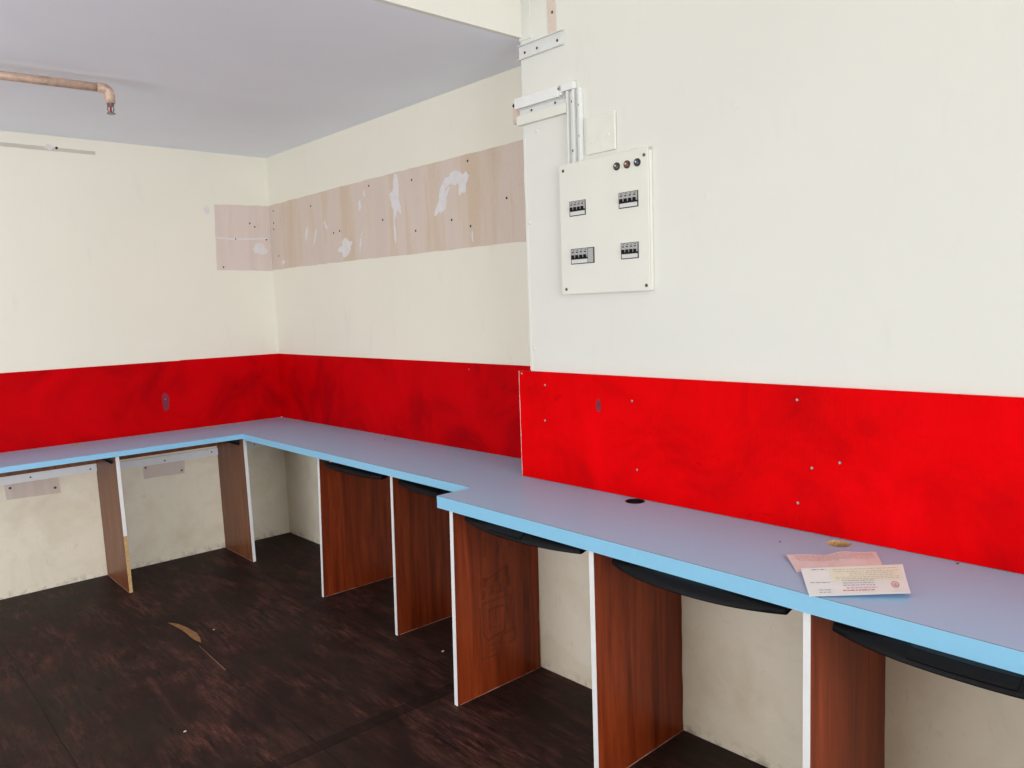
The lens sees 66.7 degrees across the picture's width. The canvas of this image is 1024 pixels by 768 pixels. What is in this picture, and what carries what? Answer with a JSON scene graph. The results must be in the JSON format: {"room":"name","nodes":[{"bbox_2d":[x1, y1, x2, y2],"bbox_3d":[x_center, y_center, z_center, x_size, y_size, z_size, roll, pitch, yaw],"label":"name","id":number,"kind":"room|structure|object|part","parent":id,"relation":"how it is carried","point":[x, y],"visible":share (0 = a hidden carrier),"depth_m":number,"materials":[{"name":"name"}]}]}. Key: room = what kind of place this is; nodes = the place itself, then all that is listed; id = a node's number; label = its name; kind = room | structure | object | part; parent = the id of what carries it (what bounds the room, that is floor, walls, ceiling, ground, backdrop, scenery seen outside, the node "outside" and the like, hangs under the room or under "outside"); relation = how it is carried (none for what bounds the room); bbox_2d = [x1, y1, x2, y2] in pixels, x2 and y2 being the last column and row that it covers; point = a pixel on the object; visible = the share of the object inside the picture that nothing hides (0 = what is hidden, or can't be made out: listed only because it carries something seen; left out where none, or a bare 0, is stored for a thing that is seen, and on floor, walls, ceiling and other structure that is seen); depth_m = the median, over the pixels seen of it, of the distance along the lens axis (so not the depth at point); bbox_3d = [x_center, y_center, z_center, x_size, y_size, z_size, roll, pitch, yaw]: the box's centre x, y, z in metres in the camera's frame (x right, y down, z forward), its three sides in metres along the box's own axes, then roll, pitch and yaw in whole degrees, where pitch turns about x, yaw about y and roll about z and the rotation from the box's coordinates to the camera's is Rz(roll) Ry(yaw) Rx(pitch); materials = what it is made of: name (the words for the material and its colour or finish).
{"room":"empty office room","nodes":[
{"label":"empty office room","id":0,"kind":"room"},
{"bbox_2d":[0,131,289,599],"bbox_3d":[-3.051,-0.350,3.557,4.500,3.000,0.120,-7,8,-41],"label":"wall","id":1,"kind":"structure","parent":0,"point":[108,256],"depth_m":4.28,"materials":[{"name":"beige paint"}]},
{"bbox_2d":[4,477,59,499],"bbox_3d":[-2.487,0.546,4.039,0.247,0.085,0.005,-7,8,-41],"label":"pad","id":2,"kind":"object","parent":1,"relation":"attached to","point":[45,486],"visible":1,"depth_m":4.04,"materials":[{"name":"beige wood"}]},
{"bbox_2d":[0,142,94,154],"bbox_3d":[-2.507,-1.204,3.902,0.763,0.035,0.002,-7,8,-41],"label":"strip","id":3,"kind":"object","parent":1,"relation":"attached to","point":[48,147],"visible":1,"depth_m":4.00,"materials":[{"name":"beige wood"}]},
{"bbox_2d":[0,463,96,485],"bbox_3d":[-3.414,0.595,3.206,3.102,0.043,0.015,-7,8,-41],"label":"batten","id":4,"kind":"object","parent":1,"relation":"attached to","point":[34,476],"visible":1,"depth_m":4.07,"materials":[{"name":"white wood"}]},
{"bbox_2d":[0,460,96,476],"bbox_3d":[-3.414,0.537,3.198,3.102,0.069,0.022,-7,8,-41],"label":"strip","id":5,"kind":"object","parent":1,"relation":"attached to","point":[91,461],"visible":0.4,"depth_m":4.06,"materials":[{"name":"brown laminate"}]},
{"bbox_2d":[0,361,185,452],"bbox_3d":[-3.247,0.229,3.335,3.588,0.401,0.008,-7,8,-41],"label":"board","id":6,"kind":"object","parent":1,"relation":"attached to","point":[55,407],"visible":1,"depth_m":4.19,"materials":[{"name":"paint"}]},
{"bbox_2d":[143,460,184,478],"bbox_3d":[-1.996,0.491,4.474,0.229,0.078,0.005,-7,8,-41],"label":"mounting plate","id":7,"kind":"object","parent":1,"relation":"attached to","point":[177,467],"visible":1,"depth_m":4.47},
{"bbox_2d":[119,442,217,459],"bbox_3d":[-2.003,0.363,4.449,0.636,0.069,0.022,-7,8,-41],"label":"strip","id":8,"kind":"object","parent":1,"relation":"attached to","point":[210,444],"visible":0.21,"depth_m":4.46,"materials":[{"name":"brown laminate"}]},
{"bbox_2d":[120,448,217,469],"bbox_3d":[-2.003,0.433,4.458,0.636,0.042,0.015,-7,8,-41],"label":"batten","id":9,"kind":"object","parent":1,"relation":"attached to","point":[213,451],"visible":0.97,"depth_m":4.47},
{"bbox_2d":[204,206,209,213],"bbox_3d":[-1.788,-1.018,4.559,0.033,0.050,0.002,-7,8,-41],"label":"chip","id":10,"kind":"object","parent":1,"relation":"attached to","point":[206,208],"visible":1,"depth_m":4.56,"materials":[{"name":"white paint"}]},
{"bbox_2d":[180,354,281,428],"bbox_3d":[-1.687,0.035,4.720,0.602,0.403,0.005,-7,8,-41],"label":"board","id":11,"kind":"object","parent":1,"relation":"attached to","point":[236,389],"visible":1,"depth_m":4.70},
{"bbox_2d":[214,204,272,270],"bbox_3d":[-1.626,-0.885,4.712,0.348,0.398,0.003,-7,8,-41],"label":"bare patch","id":12,"kind":"object","parent":1,"relation":"attached to","point":[242,232],"visible":1,"depth_m":4.71,"materials":[{"name":"beige wood"}]},
{"bbox_2d":[246,441,265,448],"bbox_3d":[-1.643,0.379,4.776,0.286,0.040,0.015,-7,8,-41],"label":"batten","id":13,"kind":"object","parent":1,"relation":"attached to","point":[249,444],"visible":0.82,"depth_m":4.81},
{"bbox_2d":[0,0,520,157],"bbox_3d":[-2.220,-1.157,2.485,4.270,0.050,2.500,-7,8,-41],"label":"ceiling","id":14,"kind":"structure","parent":0,"point":[251,78],"depth_m":3.00,"materials":[{"name":"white paint"}]},
{"bbox_2d":[0,70,115,114],"bbox_3d":[-2.733,-1.008,2.136,3.016,0.141,0.058,-7,7,-40],"label":"pipe","id":15,"kind":"object","parent":14,"relation":"hanging from","point":[109,94],"visible":1,"depth_m":2.98,"materials":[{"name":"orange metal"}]},
{"bbox_2d":[0,532,767,767],"bbox_3d":[0.374,1.428,-0.021,4.550,0.060,10.150,-7,8,-41],"label":"floor","id":16,"kind":"structure","parent":0,"point":[95,673],"depth_m":2.94,"materials":[{"name":"brown wood"}]},
{"bbox_2d":[96,457,132,592],"bbox_3d":[-2.115,0.706,4.115,0.042,0.722,0.403,-7,8,-41],"label":"divider","id":17,"kind":"object","parent":16,"relation":"on","point":[108,469],"visible":0.79,"depth_m":4.07,"materials":[{"name":"brown laminate"}]},
{"bbox_3d":[-2.139,0.382,4.074,0.012,0.034,0.300,-7,8,-41],"label":"drawer rail","id":18,"kind":"part","parent":17,"relation":"part of","materials":[{"name":"black metal"}]},
{"bbox_2d":[170,623,225,669],"bbox_3d":[-1.346,1.118,3.363,0.054,0.001,0.672,-7,8,-41],"label":"bare scrape","id":19,"kind":"object","parent":16,"relation":"on","point":[191,633],"visible":1,"depth_m":3.46,"materials":[{"name":"beige wood"}]},
{"bbox_2d":[217,439,255,561],"bbox_3d":[-1.623,0.645,4.550,0.042,0.722,0.403,-7,8,-41],"label":"divider","id":20,"kind":"object","parent":16,"relation":"on","point":[232,455],"visible":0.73,"depth_m":4.52,"materials":[{"name":"brown laminate"}]},
{"bbox_3d":[-1.648,0.321,4.510,0.012,0.034,0.300,-7,8,-41],"label":"drawer rail","id":21,"kind":"part","parent":20,"relation":"part of","materials":[{"name":"black metal"}]},
{"bbox_2d":[317,458,392,596],"bbox_3d":[-0.785,0.675,3.964,0.439,0.722,0.018,-7,8,-41],"label":"divider","id":22,"kind":"object","parent":16,"relation":"on","point":[355,523],"visible":0.68,"depth_m":3.94,"materials":[{"name":"brown wood"}]},
{"bbox_2d":[390,476,451,635],"bbox_3d":[-0.347,0.708,3.483,0.445,0.722,0.018,-7,8,-41],"label":"divider","id":23,"kind":"object","parent":16,"relation":"on","point":[420,529],"visible":0.5,"depth_m":3.42,"materials":[{"name":"brown wood"}]},
{"bbox_2d":[449,511,539,705],"bbox_3d":[-0.053,0.768,2.863,0.424,0.706,0.021,-7,8,-42],"label":"divider","id":24,"kind":"object","parent":16,"relation":"on","point":[495,579],"visible":0.94,"depth_m":2.83,"materials":[{"name":"brown wood"}]},
{"bbox_2d":[589,551,682,767],"bbox_3d":[0.390,0.801,2.378,0.422,0.706,0.018,-7,8,-43],"label":"divider","id":25,"kind":"object","parent":16,"relation":"on","point":[636,625],"visible":0.88,"depth_m":2.34,"materials":[{"name":"brown wood"}]},
{"bbox_2d":[803,612,885,767],"bbox_3d":[0.821,0.834,1.905,0.435,0.706,0.018,-7,8,-43],"label":"divider","id":26,"kind":"object","parent":16,"relation":"on","point":[844,680],"visible":0.68,"depth_m":1.85,"materials":[{"name":"brown wood"}]},
{"bbox_2d":[266,66,529,543],"bbox_3d":[-0.483,-0.472,3.878,0.120,3.000,2.812,-7,8,-42],"label":"wall","id":27,"kind":"structure","parent":0,"point":[469,304],"depth_m":3.82,"materials":[{"name":"beige paint"}]},
{"bbox_2d":[269,139,525,269],"bbox_3d":[-0.649,-0.838,3.916,0.004,0.411,2.489,-7,8,-42],"label":"wall panel","id":28,"kind":"object","parent":27,"relation":"attached to","point":[474,199],"visible":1,"depth_m":3.73,"materials":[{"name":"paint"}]},
{"bbox_2d":[278,354,530,458],"bbox_3d":[-0.613,0.071,3.999,0.007,0.402,2.501,-7,8,-42],"label":"board","id":29,"kind":"object","parent":27,"relation":"attached to","point":[471,406],"visible":0.93,"depth_m":3.87,"materials":[{"name":"paint"}]},
{"bbox_2d":[374,0,520,39],"bbox_3d":[-1.391,-1.388,1.518,4.270,0.645,0.019,-7,8,-41],"label":"wall","id":30,"kind":"structure","parent":0,"point":[502,17],"depth_m":2.65,"materials":[{"name":"white paint"}]},
{"bbox_2d":[521,0,1023,767],"bbox_3d":[2.156,-0.253,0.780,0.205,3.000,5.946,-7,8,-42],"label":"wall","id":31,"kind":"structure","parent":0,"point":[861,224],"depth_m":2.12,"materials":[{"name":"white paint"}]},
{"bbox_2d":[0,416,1023,674],"bbox_3d":[-1.206,0.558,1.562,4.244,0.048,5.399,-7,8,-41],"label":"countertop","id":32,"kind":"structure","parent":31,"relation":"attached to","point":[973,612],"depth_m":2.18,"materials":[{"name":"blue laminate"}]},
{"bbox_3d":[-2.188,0.477,2.658,4.243,0.026,2.451,-7,8,-41],"label":"panel","id":33,"kind":"part","parent":32,"relation":"part of","materials":[{"name":"blue laminate"}]},
{"bbox_2d":[322,460,389,479],"bbox_3d":[-0.633,0.371,3.640,0.360,0.030,0.602,-7,8,-41],"label":"keyboard tray","id":34,"kind":"object","parent":32,"relation":"attached to","point":[338,467],"visible":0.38,"depth_m":3.47,"materials":[{"name":"black plastic"}]},
{"bbox_2d":[398,479,451,497],"bbox_3d":[-0.199,0.404,3.155,0.361,0.031,0.601,-7,8,-41],"label":"keyboard tray","id":35,"kind":"object","parent":32,"relation":"attached to","point":[416,487],"visible":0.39,"depth_m":3.07,"materials":[{"name":"black plastic"}]},
{"bbox_2d":[464,516,586,553],"bbox_3d":[0.112,0.454,2.543,0.353,0.031,0.615,-7,8,-41],"label":"keyboard tray","id":36,"kind":"object","parent":32,"relation":"attached to","point":[497,530],"visible":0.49,"depth_m":2.39,"materials":[{"name":"black plastic"}]},
{"bbox_2d":[612,558,791,614],"bbox_3d":[0.542,0.488,2.052,0.368,0.030,0.597,-7,8,-41],"label":"keyboard tray","id":37,"kind":"object","parent":32,"relation":"attached to","point":[672,583],"visible":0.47,"depth_m":1.90,"materials":[{"name":"black plastic"}]},
{"bbox_3d":[0.954,0.458,1.841,0.638,0.042,2.948,-7,8,-41],"label":"panel","id":38,"kind":"part","parent":32,"relation":"part of","materials":[{"name":"blue laminate"}]},
{"bbox_2d":[787,551,881,572],"bbox_3d":[0.793,0.431,1.898,0.244,0.009,0.113,-2,6,-1],"label":"receipt","id":39,"kind":"object","parent":32,"relation":"on","point":[843,558],"visible":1,"depth_m":1.91,"materials":[{"name":"pink paper"}]},
{"bbox_2d":[801,564,910,596],"bbox_3d":[0.788,0.442,1.773,0.262,0.011,0.206,-1,6,8],"label":"receipt","id":40,"kind":"object","parent":32,"relation":"on","point":[872,579],"visible":1,"depth_m":1.76,"materials":[{"name":"white paper"}]},
{"bbox_3d":[0.824,0.439,1.807,0.193,0.002,0.104,-2,6,3],"label":"tinted panel","id":41,"kind":"part","parent":40,"relation":"part of","materials":[{"name":"beige paper"}]},
{"bbox_2d":[832,621,1023,699],"bbox_3d":[0.967,0.521,1.571,0.375,0.031,0.609,-7,8,-41],"label":"keyboard tray","id":42,"kind":"object","parent":32,"relation":"attached to","point":[957,668],"visible":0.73,"depth_m":1.48,"materials":[{"name":"black plastic"}]},
{"bbox_2d":[512,104,519,124],"bbox_3d":[0.026,-0.993,2.860,0.032,0.073,0.038,-7,8,-41],"label":"wooden block","id":43,"kind":"object","parent":31,"relation":"attached to","point":[516,113],"visible":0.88,"depth_m":2.86,"materials":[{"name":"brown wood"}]},
{"bbox_2d":[519,0,530,41],"bbox_3d":[0.035,-1.555,2.749,0.004,0.654,0.059,-7,8,-42],"label":"trim","id":44,"kind":"structure","parent":31,"relation":"attached to","point":[525,4],"depth_m":2.77,"materials":[{"name":"white paint"}]},
{"bbox_2d":[523,137,532,369],"bbox_3d":[0.059,-0.475,2.874,0.002,0.850,0.012,-7,8,-41],"label":"trim","id":45,"kind":"structure","parent":31,"relation":"attached to","point":[524,142],"depth_m":2.87,"materials":[{"name":"white paint"}]},
{"bbox_2d":[517,29,563,60],"bbox_3d":[0.098,-1.184,2.725,0.012,0.049,0.222,-7,8,-42],"label":"channel","id":46,"kind":"object","parent":31,"relation":"attached to","point":[553,40],"visible":1,"depth_m":2.72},
{"bbox_2d":[514,81,575,126],"bbox_3d":[0.114,-0.979,2.731,0.020,0.097,0.288,-7,8,-42],"label":"cable trunking","id":47,"kind":"object","parent":31,"relation":"attached to","point":[548,103],"visible":1,"depth_m":2.73,"materials":[{"name":"white plastic"}]},
{"bbox_2d":[547,0,556,33],"bbox_3d":[0.127,-1.534,2.652,0.004,0.665,0.040,-7,8,-41],"label":"strip","id":48,"kind":"object","parent":31,"relation":"attached to","point":[551,4],"visible":1,"depth_m":2.68,"materials":[{"name":"beige wood"}]},
{"bbox_2d":[566,87,583,163],"bbox_3d":[0.214,-0.870,2.639,0.019,0.248,0.059,-7,8,-41],"label":"cable trunking","id":49,"kind":"object","parent":31,"relation":"attached to","point":[574,98],"visible":1,"depth_m":2.64,"materials":[{"name":"white plastic"}]},
{"bbox_2d":[586,110,616,154],"bbox_3d":[0.292,-0.827,2.565,0.009,0.124,0.126,-7,8,-42],"label":"blank cover plate","id":50,"kind":"object","parent":31,"relation":"attached to","point":[600,128],"visible":1,"depth_m":2.56,"materials":[{"name":"white plastic"}]},
{"bbox_2d":[559,147,653,294],"bbox_3d":[0.303,-0.526,2.583,0.026,0.445,0.384,-7,8,-42],"label":"board","id":51,"kind":"object","parent":31,"relation":"attached to","point":[606,202],"visible":1,"depth_m":2.56,"materials":[{"name":"beige metal"}]},
{"bbox_3d":[0.265,-0.435,2.627,0.002,0.047,0.022,-7,8,-41],"label":"blanking plate","id":52,"kind":"part","parent":51,"relation":"part of","materials":[{"name":"grey plastic"}]},
{"bbox_2d":[613,162,619,169],"bbox_3d":[0.338,-0.702,2.512,0.003,0.025,0.025,-7,8,-42],"label":"lamp","id":53,"kind":"object","parent":51,"relation":"attached to","point":[616,165],"depth_m":2.51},
{"bbox_2d":[623,160,629,167],"bbox_3d":[0.366,-0.700,2.482,0.003,0.025,0.025,-7,8,-42],"label":"lamp","id":54,"kind":"object","parent":51,"relation":"attached to","point":[626,163],"depth_m":2.48,"materials":[{"name":"red plastic"}]},
{"bbox_2d":[634,158,640,165],"bbox_3d":[0.394,-0.698,2.451,0.003,0.025,0.025,-7,8,-42],"label":"lamp","id":55,"kind":"object","parent":51,"relation":"attached to","point":[637,161],"depth_m":2.45,"materials":[{"name":"blue plastic"}]},
{"bbox_2d":[519,370,1023,573],"bbox_3d":[1.310,0.243,1.605,0.013,0.405,3.747,-7,8,-42],"label":"board","id":56,"kind":"object","parent":31,"relation":"attached to","point":[941,475],"visible":1,"depth_m":2.15,"materials":[{"name":"paint"}]}
]}

